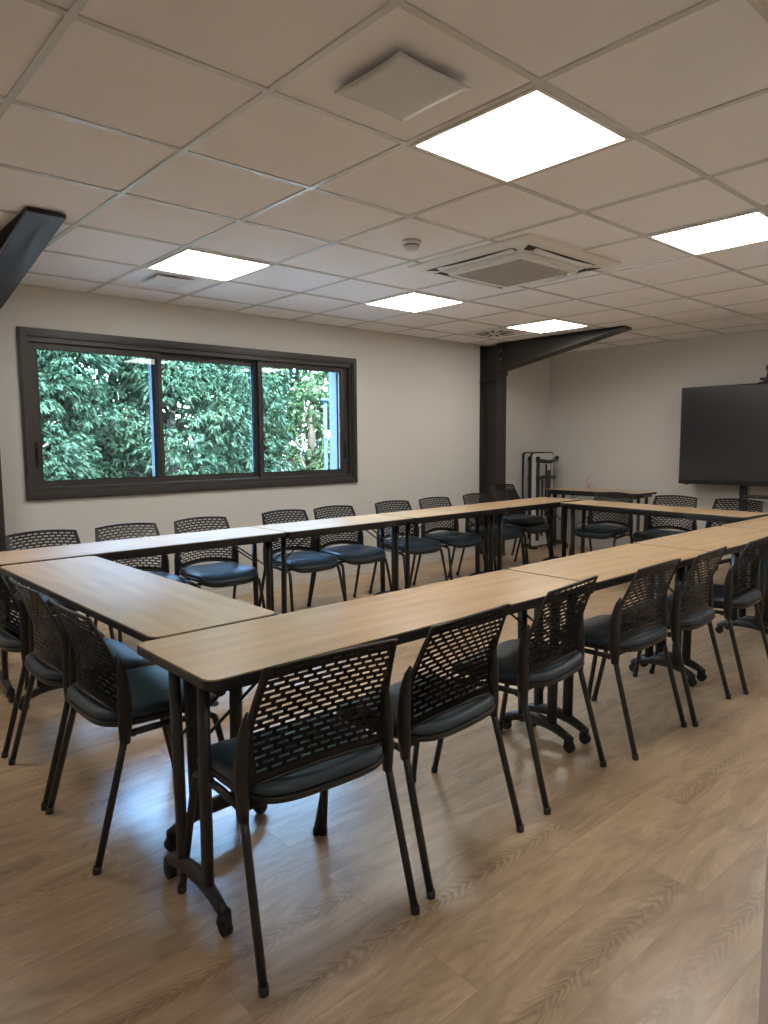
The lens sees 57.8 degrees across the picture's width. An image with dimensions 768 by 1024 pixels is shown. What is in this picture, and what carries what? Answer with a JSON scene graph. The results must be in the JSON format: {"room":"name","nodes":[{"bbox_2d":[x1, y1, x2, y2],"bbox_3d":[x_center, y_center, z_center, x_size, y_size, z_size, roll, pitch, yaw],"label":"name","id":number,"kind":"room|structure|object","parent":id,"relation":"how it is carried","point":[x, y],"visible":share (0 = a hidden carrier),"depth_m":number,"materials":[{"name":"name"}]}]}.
{"room":"meeting room","nodes":[
{"label":"meeting room","id":0,"kind":"room"},
{"bbox_2d":[329,372,338,468],"bbox_3d":[-1.258,-0.887,6.301,9.220,3.200,0.115,-6,8,-42],"label":"wall","id":1,"kind":"structure","parent":0,"point":[333,376],"depth_m":6.97,"materials":[{"name":"white paint"}]},
{"bbox_2d":[0,544,767,1023],"bbox_3d":[1.313,1.030,3.626,9.220,0.120,7.680,-6,8,-42],"label":"floor","id":2,"kind":"structure","parent":0,"point":[639,896],"depth_m":2.17,"materials":[{"name":"brown wood"}]},
{"bbox_2d":[0,207,65,617],"bbox_3d":[-2.208,-0.274,4.054,0.250,2.442,1.756,-6,8,-42],"label":"beam","id":3,"kind":"structure","parent":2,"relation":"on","point":[24,238],"depth_m":3.60,"materials":[{"name":"metal"}]},
{"bbox_2d":[0,573,104,757],"bbox_3d":[-1.607,0.616,3.298,0.528,0.816,0.526,-6,8,-42],"label":"chair","id":4,"kind":"object","parent":2,"relation":"on","point":[14,636],"visible":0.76,"depth_m":3.03,"materials":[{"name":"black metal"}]},
{"bbox_2d":[4,529,114,689],"bbox_3d":[-1.940,0.535,4.132,0.526,0.816,0.528,-6,8,-42],"label":"chair","id":5,"kind":"object","parent":2,"relation":"on","point":[8,547],"visible":0.29,"depth_m":4.20,"materials":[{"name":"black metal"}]},
{"bbox_2d":[8,577,172,810],"bbox_3d":[-1.220,0.656,2.869,0.528,0.816,0.526,-5,8,-41],"label":"chair","id":6,"kind":"object","parent":2,"relation":"on","point":[50,666],"visible":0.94,"depth_m":2.68,"materials":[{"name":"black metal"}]},
{"bbox_2d":[0,556,275,851],"bbox_3d":[-1.136,0.680,2.986,0.470,0.740,1.775,-6,8,-42],"label":"folding table","id":7,"kind":"object","parent":2,"relation":"on","point":[144,606],"visible":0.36,"depth_m":2.62,"materials":[{"name":"brown wood"}]},
{"bbox_2d":[94,522,185,642],"bbox_3d":[-1.553,0.497,4.477,0.526,0.816,0.528,-6,8,-42],"label":"chair","id":8,"kind":"object","parent":2,"relation":"on","point":[163,571],"visible":0.34,"depth_m":4.63,"materials":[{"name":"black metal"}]},
{"bbox_2d":[45,598,237,874],"bbox_3d":[-0.874,0.692,2.485,0.528,0.816,0.526,-6,8,-42],"label":"chair","id":9,"kind":"object","parent":2,"relation":"on","point":[121,698],"visible":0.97,"depth_m":2.29,"materials":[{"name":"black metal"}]},
{"bbox_2d":[0,527,284,702],"bbox_3d":[-1.455,0.553,4.280,1.775,0.740,0.470,-6,8,-43],"label":"folding table","id":10,"kind":"object","parent":2,"relation":"on","point":[113,550],"visible":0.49,"depth_m":4.20,"materials":[{"name":"brown wood"}]},
{"bbox_2d":[174,516,265,608],"bbox_3d":[-1.158,0.458,4.843,0.526,0.816,0.528,-6,8,-42],"label":"chair","id":11,"kind":"object","parent":2,"relation":"on","point":[228,572],"visible":0.58,"depth_m":4.85,"materials":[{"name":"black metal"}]},
{"bbox_2d":[0,285,549,621],"bbox_3d":[-1.200,-0.508,6.278,9.220,2.450,0.220,-6,8,-42],"label":"wall","id":12,"kind":"structure","parent":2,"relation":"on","point":[418,399],"depth_m":6.66,"materials":[{"name":"paint"}]},
{"bbox_2d":[16,326,357,500],"bbox_3d":[-1.500,-0.802,6.001,3.050,1.215,0.310,-6,8,-42],"label":"window","id":13,"kind":"structure","parent":12,"relation":"in","point":[29,339],"depth_m":5.64,"materials":[{"name":"brown metal"}]},
{"bbox_2d":[79,542,520,621],"bbox_3d":[-1.114,0.684,6.310,8.820,0.070,0.012,-6,8,-42],"label":"baseboard","id":14,"kind":"structure","parent":12,"relation":"attached to","point":[368,569],"depth_m":6.87,"materials":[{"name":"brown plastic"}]},
{"bbox_2d":[177,638,419,997],"bbox_3d":[-0.257,0.736,1.999,0.526,0.816,0.528,-5,7,-37],"label":"chair","id":15,"kind":"object","parent":2,"relation":"on","point":[299,758],"visible":0.98,"depth_m":1.81,"materials":[{"name":"black plastic"}]},
{"bbox_2d":[259,509,345,611],"bbox_3d":[-0.635,0.405,5.336,0.526,0.816,0.528,-6,8,-42],"label":"chair","id":16,"kind":"object","parent":2,"relation":"on","point":[308,560],"visible":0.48,"depth_m":5.34,"materials":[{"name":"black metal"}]},
{"bbox_2d":[253,514,412,614],"bbox_3d":[-0.356,0.443,5.294,1.207,0.740,0.470,-6,8,-43],"label":"folding table","id":17,"kind":"object","parent":2,"relation":"on","point":[311,528],"visible":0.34,"depth_m":5.15,"materials":[{"name":"brown wood"}]},
{"bbox_2d":[310,505,392,605],"bbox_3d":[-0.270,0.370,5.661,0.526,0.816,0.528,-6,8,-42],"label":"chair","id":18,"kind":"object","parent":2,"relation":"on","point":[355,552],"visible":0.66,"depth_m":5.67,"materials":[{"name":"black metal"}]},
{"bbox_2d":[137,570,589,937],"bbox_3d":[0.066,0.715,2.541,1.775,0.740,0.470,-6,8,-42],"label":"folding table","id":19,"kind":"object","parent":2,"relation":"on","point":[220,660],"visible":0.87,"depth_m":2.15,"materials":[{"name":"brown wood"}]},
{"bbox_2d":[369,500,447,593],"bbox_3d":[0.219,0.320,6.124,0.526,0.816,0.528,-5,8,-41],"label":"chair","id":20,"kind":"object","parent":2,"relation":"on","point":[418,545],"visible":0.55,"depth_m":6.13,"materials":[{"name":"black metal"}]},
{"bbox_2d":[313,603,523,899],"bbox_3d":[0.119,0.697,2.357,0.528,0.816,0.526,5,8,43],"label":"chair","id":21,"kind":"object","parent":2,"relation":"on","point":[427,707],"visible":0.96,"depth_m":2.17,"materials":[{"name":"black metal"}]},
{"bbox_2d":[379,505,506,591],"bbox_3d":[0.534,0.355,6.116,1.207,0.740,0.470,-6,8,-43],"label":"folding table","id":22,"kind":"object","parent":2,"relation":"on","point":[429,515],"visible":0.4,"depth_m":5.97,"materials":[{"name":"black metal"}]},
{"bbox_2d":[412,497,487,584],"bbox_3d":[0.625,0.281,6.486,0.526,0.816,0.528,-6,8,-42],"label":"chair","id":23,"kind":"object","parent":2,"relation":"on","point":[450,536],"visible":0.69,"depth_m":6.49,"materials":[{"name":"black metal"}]},
{"bbox_2d":[456,493,526,574],"bbox_3d":[1.085,0.231,6.950,0.526,0.816,0.528,-6,8,-43],"label":"chair","id":24,"kind":"object","parent":2,"relation":"on","point":[508,533],"visible":0.51,"depth_m":6.95,"materials":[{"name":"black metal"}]},
{"bbox_2d":[488,484,548,564],"bbox_3d":[1.441,0.116,7.448,0.526,0.816,0.528,-6,8,-44],"label":"chair","id":25,"kind":"object","parent":2,"relation":"on","point":[521,519],"visible":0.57,"depth_m":7.40,"materials":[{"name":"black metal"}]},
{"bbox_2d":[431,575,606,814],"bbox_3d":[0.555,0.648,2.814,0.528,0.816,0.526,5,8,41],"label":"chair","id":26,"kind":"object","parent":2,"relation":"on","point":[525,663],"visible":0.94,"depth_m":2.63,"materials":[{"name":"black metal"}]},
{"bbox_2d":[494,490,553,563],"bbox_3d":[1.470,0.183,7.400,0.526,0.816,0.528,-6,8,-45],"label":"chair","id":27,"kind":"object","parent":2,"relation":"on","point":[542,528],"visible":0.48,"depth_m":7.35,"materials":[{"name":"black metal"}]},
{"bbox_2d":[471,497,579,571],"bbox_3d":[1.425,0.266,6.938,1.207,0.740,0.470,-6,8,-43],"label":"folding table","id":28,"kind":"object","parent":2,"relation":"on","point":[528,504],"visible":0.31,"depth_m":6.74,"materials":[{"name":"brown wood"}]},
{"bbox_2d":[522,452,531,546],"bbox_3d":[1.956,-0.164,8.891,0.470,1.200,0.149,-6,8,-42],"label":"table","id":29,"kind":"object","parent":2,"relation":"on","point":[526,455],"visible":0.11,"depth_m":8.77,"materials":[{"name":"black plastic"}]},
{"bbox_2d":[529,452,558,549],"bbox_3d":[2.018,-0.148,8.718,0.470,1.200,0.149,-6,8,-42],"label":"table","id":30,"kind":"object","parent":2,"relation":"on","point":[541,463],"visible":0.73,"depth_m":8.66,"materials":[{"name":"black plastic"}]},
{"bbox_2d":[479,326,631,556],"bbox_3d":[1.759,-0.654,7.564,0.245,2.442,1.796,-6,8,-42],"label":"steel column","id":31,"kind":"structure","parent":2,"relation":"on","point":[497,360],"depth_m":8.03,"materials":[{"name":"metal"}]},
{"bbox_2d":[568,492,633,555],"bbox_3d":[2.188,0.220,6.971,0.528,0.816,0.526,-6,8,-44],"label":"chair","id":32,"kind":"object","parent":2,"relation":"on","point":[593,529],"visible":0.72,"depth_m":6.97,"materials":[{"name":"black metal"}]},
{"bbox_2d":[545,487,656,550],"bbox_3d":[2.508,0.125,8.153,0.460,0.762,1.200,-6,8,-42],"label":"side table","id":33,"kind":"object","parent":2,"relation":"on","point":[563,491],"visible":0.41,"depth_m":8.10,"materials":[{"name":"brown wood"}]},
{"bbox_2d":[532,558,686,760],"bbox_3d":[1.054,0.602,3.234,0.526,0.816,0.528,-6,8,-44],"label":"chair","id":34,"kind":"object","parent":2,"relation":"on","point":[614,633],"visible":0.97,"depth_m":3.04,"materials":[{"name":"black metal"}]},
{"bbox_2d":[508,544,711,743],"bbox_3d":[1.168,0.608,3.531,1.180,0.740,0.470,-6,8,-42],"label":"folding table","id":35,"kind":"object","parent":2,"relation":"on","point":[613,566],"visible":0.67,"depth_m":3.36,"materials":[{"name":"brown wood"}]},
{"bbox_2d":[591,546,730,726],"bbox_3d":[1.437,0.566,3.569,0.528,0.816,0.526,5,8,43],"label":"chair","id":36,"kind":"object","parent":2,"relation":"on","point":[682,616],"visible":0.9,"depth_m":3.36,"materials":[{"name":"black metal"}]},
{"bbox_2d":[560,500,767,586],"bbox_3d":[2.425,0.327,6.249,0.470,0.740,1.775,-5,7,-37],"label":"folding table","id":37,"kind":"object","parent":2,"relation":"on","point":[702,514],"visible":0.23,"depth_m":6.12,"materials":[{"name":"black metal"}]},
{"bbox_2d":[630,495,700,589],"bbox_3d":[2.610,0.264,6.503,0.528,0.816,0.526,-6,8,-42],"label":"chair","id":38,"kind":"object","parent":2,"relation":"on","point":[651,532],"visible":0.6,"depth_m":6.57,"materials":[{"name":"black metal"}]},
{"bbox_2d":[634,526,767,680],"bbox_3d":[2.047,0.522,4.323,1.180,0.740,0.470,-6,8,-42],"label":"folding table","id":39,"kind":"object","parent":2,"relation":"on","point":[736,539],"visible":0.62,"depth_m":4.21,"materials":[{"name":"beige wood"}]},
{"bbox_2d":[649,536,767,694],"bbox_3d":[1.893,0.522,3.978,0.528,0.816,0.526,5,8,44],"label":"chair","id":40,"kind":"object","parent":2,"relation":"on","point":[728,597],"visible":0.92,"depth_m":3.75,"materials":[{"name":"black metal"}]},
{"bbox_2d":[678,382,767,569],"bbox_3d":[3.794,-0.333,6.947,0.460,1.895,1.730,-6,8,-42],"label":"screen","id":41,"kind":"object","parent":2,"relation":"on","point":[724,430],"visible":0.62,"depth_m":7.18,"materials":[{"name":"black glass"}]},
{"bbox_2d":[741,495,767,498],"bbox_3d":[3.784,-0.148,6.956,0.190,0.025,0.340,-6,8,-42],"label":"shelf","id":42,"kind":"object","parent":41,"relation":"attached to","point":[744,496],"depth_m":6.95,"materials":[{"name":"black metal"}]},
{"bbox_2d":[758,365,767,382],"bbox_3d":[3.801,-1.369,6.864,0.200,0.183,0.200,-6,8,-42],"label":"camera","id":43,"kind":"object","parent":41,"relation":"on","point":[764,379],"visible":0.95,"depth_m":6.86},
{"bbox_2d":[685,498,762,576],"bbox_3d":[2.990,0.303,6.081,0.528,0.816,0.526,-6,8,-42],"label":"chair","id":44,"kind":"object","parent":2,"relation":"on","point":[742,502],"visible":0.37,"depth_m":6.22,"materials":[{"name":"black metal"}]},
{"bbox_2d":[721,516,767,629],"bbox_3d":[2.939,0.436,5.122,1.180,0.740,0.470,-6,8,-42],"label":"folding table","id":45,"kind":"object","parent":2,"relation":"on","point":[762,522],"visible":0.32,"depth_m":4.81,"materials":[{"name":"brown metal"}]},
{"bbox_2d":[0,0,767,353],"bbox_3d":[1.294,-1.538,3.369,9.220,0.158,7.680,-6,8,-42],"label":"ceiling","id":46,"kind":"structure","parent":0,"point":[159,129],"depth_m":2.71,"materials":[{"name":"tile"}]},
{"bbox_2d":[140,275,194,288],"bbox_3d":[-1.471,-1.567,4.734,0.270,0.032,0.270,-6,8,-42],"label":"ceiling vent","id":47,"kind":"object","parent":46,"relation":"in","point":[172,282],"visible":1,"depth_m":4.70,"materials":[{"name":"white metal"}]},
{"bbox_2d":[145,248,272,281],"bbox_3d":[-1.099,-1.542,4.363,0.574,0.011,0.574,-6,8,-42],"label":"recessed light","id":48,"kind":"object","parent":46,"relation":"in","point":[192,262],"visible":1,"depth_m":4.34,"materials":[{"name":"white plastic"}]},
{"bbox_2d":[334,51,470,121],"bbox_3d":[0.056,-1.317,2.160,0.300,0.040,0.300,-6,8,-42],"label":"ceiling vent","id":49,"kind":"object","parent":46,"relation":"in","point":[401,87],"visible":1,"depth_m":2.13,"materials":[{"name":"white metal"}]},
{"bbox_2d":[401,238,421,250],"bbox_3d":[0.154,-1.485,3.885,0.112,0.050,0.112,-6,8,-42],"label":"smoke detector","id":50,"kind":"object","parent":46,"relation":"attached to","point":[411,244],"visible":1,"depth_m":3.85,"materials":[{"name":"white plastic"}]},
{"bbox_2d":[364,292,464,312],"bbox_3d":[0.241,-1.671,5.558,0.574,0.011,0.574,-6,8,-42],"label":"recessed light","id":51,"kind":"object","parent":46,"relation":"in","point":[414,302],"visible":1,"depth_m":5.54,"materials":[{"name":"white plastic"}]},
{"bbox_2d":[462,327,527,337],"bbox_3d":[1.139,-1.835,7.141,0.480,0.014,0.480,-6,8,-42],"label":"ceiling vent","id":52,"kind":"object","parent":46,"relation":"in","point":[494,332],"visible":1,"depth_m":7.09,"materials":[{"name":"white metal"}]},
{"bbox_2d":[408,232,619,288],"bbox_3d":[0.815,-1.532,4.396,0.940,0.068,0.940,-6,8,-42],"label":"air conditioner","id":53,"kind":"object","parent":46,"relation":"attached to","point":[529,258],"visible":1,"depth_m":4.21,"materials":[{"name":"white plastic"}]},
{"bbox_2d":[458,259,569,286],"bbox_3d":[0.816,-1.502,4.399,0.500,0.008,0.500,-6,8,-42],"label":"grille","id":54,"kind":"object","parent":53,"relation":"attached to","point":[516,271],"depth_m":4.36,"materials":[{"name":"white plastic"}]},
{"bbox_2d":[410,85,630,182],"bbox_3d":[0.504,-1.376,2.584,0.574,0.011,0.574,-6,8,-42],"label":"recessed light","id":55,"kind":"object","parent":46,"relation":"in","point":[534,130],"visible":1,"depth_m":2.55,"materials":[{"name":"white plastic"}]},
{"bbox_2d":[505,319,588,332],"bbox_3d":[1.581,-1.801,6.753,0.574,0.011,0.574,-6,8,-42],"label":"recessed light","id":56,"kind":"object","parent":46,"relation":"in","point":[551,325],"visible":1,"depth_m":6.74,"materials":[{"name":"white plastic"}]},
{"bbox_2d":[648,210,767,255],"bbox_3d":[1.844,-1.505,3.779,0.574,0.011,0.574,-6,8,-42],"label":"recessed light","id":57,"kind":"object","parent":46,"relation":"in","point":[748,228],"visible":1,"depth_m":3.77,"materials":[{"name":"white plastic"}]},
{"bbox_2d":[549,330,767,557],"bbox_3d":[4.727,-0.566,6.418,0.200,2.450,7.480,-6,8,-42],"label":"wall","id":58,"kind":"structure","parent":0,"point":[615,413],"depth_m":8.20,"materials":[{"name":"paint"}]},
{"bbox_2d":[556,538,750,566],"bbox_3d":[3.797,0.537,7.420,0.012,0.070,4.880,-6,8,-42],"label":"baseboard","id":59,"kind":"structure","parent":58,"relation":"attached to","point":[577,543],"depth_m":8.67,"materials":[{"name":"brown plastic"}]},
{"bbox_3d":[2.196,-0.156,2.507,8.820,2.450,0.170,-6,8,-42],"label":"wall","id":60,"kind":"structure","parent":0,"visible":0},
{"bbox_2d":[754,0,767,1023],"bbox_3d":[0.233,0.220,0.770,1.717,2.075,0.175,-6,8,-42],"label":"trim","id":61,"kind":"structure","parent":60,"relation":"attached to","point":[763,4],"depth_m":1.45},
{"label":"outside","id":62,"kind":"structure","parent":0,"visible":0},
{"bbox_3d":[-9.442,-0.469,25.603,70.000,0.150,39.370,-6,8,-42],"label":"ground","id":63,"kind":"structure","parent":62,"visible":0},
{"bbox_2d":[37,349,133,480],"bbox_3d":[-5.200,-0.881,8.576,4.388,5.863,2.956,-6,8,-42],"label":"leafy tree","id":64,"kind":"object","parent":63,"relation":"on","point":[64,385],"visible":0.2,"depth_m":8.70,"materials":[{"name":"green plant"}]},
{"bbox_2d":[72,355,190,477],"bbox_3d":[-5.640,-2.469,11.481,4.924,6.695,3.802,-2,6,-18],"label":"leafy tree","id":65,"kind":"object","parent":63,"relation":"on","point":[131,394],"visible":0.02,"depth_m":11.63,"materials":[{"name":"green plant"}]},
{"bbox_2d":[56,354,302,477],"bbox_3d":[-3.097,-0.916,10.935,3.088,5.552,4.682,4,8,41],"label":"leafy tree","id":66,"kind":"object","parent":63,"relation":"on","point":[181,382],"visible":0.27,"depth_m":10.05,"materials":[{"name":"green plant"}]},
{"bbox_2d":[92,354,328,474],"bbox_3d":[-3.348,-2.743,14.123,5.656,6.826,3.592,-6,8,-42],"label":"leafy tree","id":67,"kind":"object","parent":63,"relation":"on","point":[300,432],"visible":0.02,"depth_m":14.65,"materials":[{"name":"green plant"}]},
{"bbox_2d":[176,370,329,470],"bbox_3d":[-2.641,-2.906,17.607,4.316,7.270,6.021,5,8,43],"label":"leafy tree","id":68,"kind":"object","parent":63,"relation":"on","point":[303,453],"visible":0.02,"depth_m":17.07,"materials":[{"name":"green plant"}]},
{"bbox_2d":[190,363,329,471],"bbox_3d":[-1.247,-1.475,13.549,3.642,6.168,4.557,5,8,42],"label":"leafy tree","id":69,"kind":"object","parent":63,"relation":"on","point":[310,462],"visible":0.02,"depth_m":12.26,"materials":[{"name":"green plant"}]},
{"bbox_2d":[290,370,329,465],"bbox_3d":[0.186,-2.397,16.413,5.169,6.674,4.180,-6,8,-42],"label":"leafy tree","id":70,"kind":"object","parent":63,"relation":"on","point":[297,373],"visible":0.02,"depth_m":15.45,"materials":[{"name":"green plant"}]},
{"bbox_2d":[321,398,329,469],"bbox_3d":[-0.909,-0.464,10.942,0.140,2.630,0.140,-6,8,-42],"label":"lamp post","id":71,"kind":"object","parent":63,"relation":"on","point":[326,433],"visible":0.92,"depth_m":10.83,"materials":[{"name":"white metal"}]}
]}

